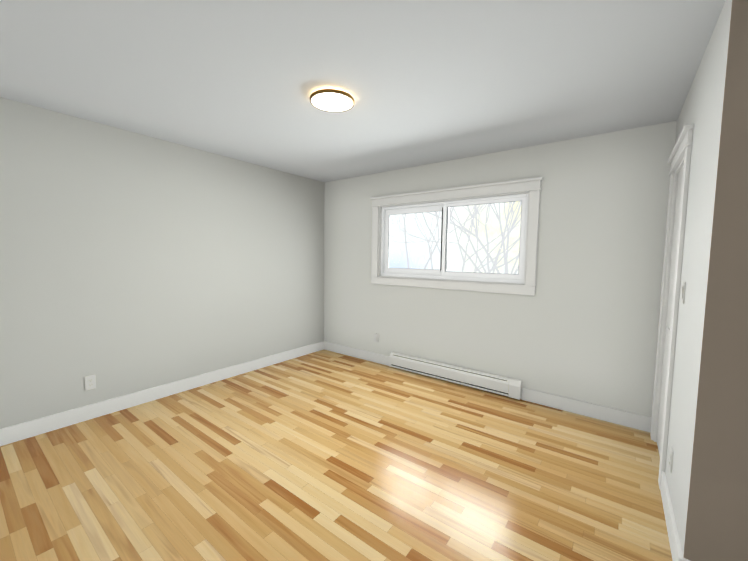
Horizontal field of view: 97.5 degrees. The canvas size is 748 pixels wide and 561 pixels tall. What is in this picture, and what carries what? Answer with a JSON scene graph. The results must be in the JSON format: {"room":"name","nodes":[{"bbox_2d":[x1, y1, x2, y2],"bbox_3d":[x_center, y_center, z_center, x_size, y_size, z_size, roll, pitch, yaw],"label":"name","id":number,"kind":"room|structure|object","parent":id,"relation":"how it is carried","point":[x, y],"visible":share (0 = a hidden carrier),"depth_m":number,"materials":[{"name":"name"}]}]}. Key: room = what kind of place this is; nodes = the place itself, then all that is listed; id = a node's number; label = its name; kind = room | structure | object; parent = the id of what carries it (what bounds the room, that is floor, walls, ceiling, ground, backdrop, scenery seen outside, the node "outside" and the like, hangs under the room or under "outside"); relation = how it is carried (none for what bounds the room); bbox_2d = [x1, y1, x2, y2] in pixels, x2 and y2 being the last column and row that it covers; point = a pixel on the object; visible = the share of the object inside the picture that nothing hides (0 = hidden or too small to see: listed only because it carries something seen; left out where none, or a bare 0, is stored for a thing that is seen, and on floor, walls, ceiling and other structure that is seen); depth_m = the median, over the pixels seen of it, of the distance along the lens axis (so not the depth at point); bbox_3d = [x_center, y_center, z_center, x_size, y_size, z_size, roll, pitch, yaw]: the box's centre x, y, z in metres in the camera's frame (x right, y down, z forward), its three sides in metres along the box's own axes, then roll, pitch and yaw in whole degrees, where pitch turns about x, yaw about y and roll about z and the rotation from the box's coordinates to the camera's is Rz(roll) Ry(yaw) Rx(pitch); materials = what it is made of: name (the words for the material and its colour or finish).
{"room":"empty bedroom","nodes":[
{"label":"empty bedroom","id":0,"kind":"room"},
{"bbox_2d":[0,97,324,428],"bbox_3d":[-2.302,-0.075,2.828,0.140,2.440,5.335,4,5,37],"label":"wall","id":1,"kind":"structure","parent":0,"point":[131,262],"depth_m":2.93,"materials":[{"name":"white paint"}]},
{"bbox_2d":[84,375,95,390],"bbox_3d":[-2.352,0.846,2.720,0.010,0.115,0.070,4,5,37],"label":"outlet","id":2,"kind":"object","parent":1,"relation":"attached to","point":[90,382],"visible":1,"depth_m":2.72,"materials":[{"name":"white plastic"}]},
{"bbox_2d":[0,341,323,445],"bbox_3d":[-2.246,1.084,2.876,0.019,0.122,5.031,4,5,37],"label":"baseboard","id":3,"kind":"structure","parent":1,"relation":"attached to","point":[22,431],"depth_m":2.97,"materials":[{"name":"white wood"}]},
{"bbox_2d":[0,349,671,560],"bbox_3d":[-0.185,1.317,1.321,5.480,0.060,5.335,4,5,37],"label":"floor","id":4,"kind":"structure","parent":0,"point":[323,455],"depth_m":2.04,"materials":[{"name":"brown wood"}]},
{"bbox_2d":[0,0,725,181],"bbox_3d":[-0.149,-1.176,1.142,5.480,0.060,5.335,4,5,37],"label":"ceiling","id":5,"kind":"structure","parent":0,"point":[423,82],"depth_m":1.87,"materials":[{"name":"white paint"}]},
{"bbox_2d":[310,89,353,111],"bbox_3d":[-0.279,-1.204,2.193,0.296,0.037,0.296,4,5,37],"label":"ceiling light","id":6,"kind":"object","parent":5,"relation":"in","point":[331,100],"visible":1,"depth_m":2.16,"materials":[{"name":"gold metal"}]},
{"bbox_2d":[324,121,676,416],"bbox_3d":[0.868,-0.091,3.697,3.890,2.440,0.140,4,5,37],"label":"wall","id":7,"kind":"structure","parent":0,"point":[582,324],"depth_m":3.01,"materials":[{"name":"white paint"}]},
{"bbox_2d":[324,341,388,365],"bbox_3d":[-0.249,0.996,4.508,1.192,0.122,0.019,4,5,37],"label":"baseboard","id":8,"kind":"structure","parent":7,"relation":"attached to","point":[362,354],"depth_m":4.48,"materials":[{"name":"white wood"}]},
{"bbox_2d":[374,333,378,342],"bbox_3d":[0.033,0.750,4.282,0.070,0.115,0.010,4,5,37],"label":"outlet","id":9,"kind":"object","parent":7,"relation":"attached to","point":[376,337],"visible":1,"depth_m":4.28,"materials":[{"name":"white plastic"}]},
{"bbox_2d":[389,352,521,399],"bbox_3d":[0.824,1.031,3.664,1.530,0.172,0.070,4,5,37],"label":"heater","id":10,"kind":"object","parent":7,"relation":"attached to","point":[502,385],"visible":1,"depth_m":3.56,"materials":[{"name":"white metal"}]},
{"bbox_2d":[370,177,542,295],"bbox_3d":[0.792,-0.460,3.704,1.986,1.098,0.175,4,5,37],"label":"sliding window","id":11,"kind":"structure","parent":7,"relation":"in","point":[443,272],"depth_m":3.57,"materials":[{"name":"white plastic"}]},
{"bbox_2d":[521,387,651,432],"bbox_3d":[1.844,1.141,2.921,0.993,0.122,0.048,4,5,37],"label":"baseboard","id":12,"kind":"structure","parent":7,"relation":"attached to","point":[628,419],"depth_m":2.89,"materials":[{"name":"white wood"}]},
{"bbox_2d":[665,3,724,534],"bbox_3d":[1.901,0.049,1.956,0.140,2.440,1.415,4,5,37],"label":"wall","id":13,"kind":"structure","parent":0,"point":[698,109],"depth_m":1.62,"materials":[{"name":"white paint"}]},
{"bbox_2d":[657,166,683,455],"bbox_3d":[2.015,0.245,2.198,0.041,2.001,0.558,4,5,37],"label":"closet door","id":14,"kind":"structure","parent":13,"relation":"in","point":[670,299],"depth_m":2.28,"materials":[{"name":"white wood"}]},
{"bbox_2d":[669,446,673,472],"bbox_3d":[1.619,0.974,1.789,0.010,0.115,0.070,4,5,37],"label":"outlet","id":15,"kind":"object","parent":13,"relation":"attached to","point":[671,458],"visible":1,"depth_m":1.77,"materials":[{"name":"white plastic"}]},
{"bbox_2d":[650,124,693,488],"bbox_3d":[2.034,0.185,2.180,0.180,2.140,0.816,4,5,37],"label":"trim","id":16,"kind":"structure","parent":13,"relation":"attached to","point":[679,158],"depth_m":2.01,"materials":[{"name":"white wood"}]},
{"bbox_2d":[660,471,689,560],"bbox_3d":[1.521,1.225,1.683,0.019,0.122,0.727,4,5,37],"label":"baseboard","id":17,"kind":"structure","parent":13,"relation":"attached to","point":[675,546],"depth_m":1.62,"materials":[{"name":"white wood"}]},
{"bbox_2d":[681,281,685,303],"bbox_3d":[1.661,0.064,1.764,0.013,0.115,0.070,4,5,37],"label":"light switch","id":18,"kind":"object","parent":13,"relation":"attached to","point":[683,288],"visible":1,"depth_m":1.75,"materials":[{"name":"white plastic"}]},
{"bbox_2d":[679,0,747,560],"bbox_3d":[2.014,0.126,0.901,1.590,2.440,0.140,4,5,37],"label":"wall","id":19,"kind":"structure","parent":0,"point":[713,526],"depth_m":1.30,"materials":[{"name":"beige paint"}]},
{"label":"outside","id":20,"kind":"structure","parent":0,"visible":0},
{"bbox_2d":[389,201,521,273],"bbox_3d":[7.714,-3.647,15.782,40.000,24.000,0.001,4,5,37],"label":"sky","id":21,"kind":"structure","parent":20,"point":[413,248],"depth_m":18.25,"materials":[{"name":"white"}]},
{"bbox_2d":[389,201,521,273],"bbox_3d":[2.888,-2.201,9.611,12.560,11.094,9.820,4,5,37],"label":"branches","id":22,"kind":"object","parent":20,"point":[502,235],"depth_m":8.60,"materials":[{"name":"grey plant"}]}
]}

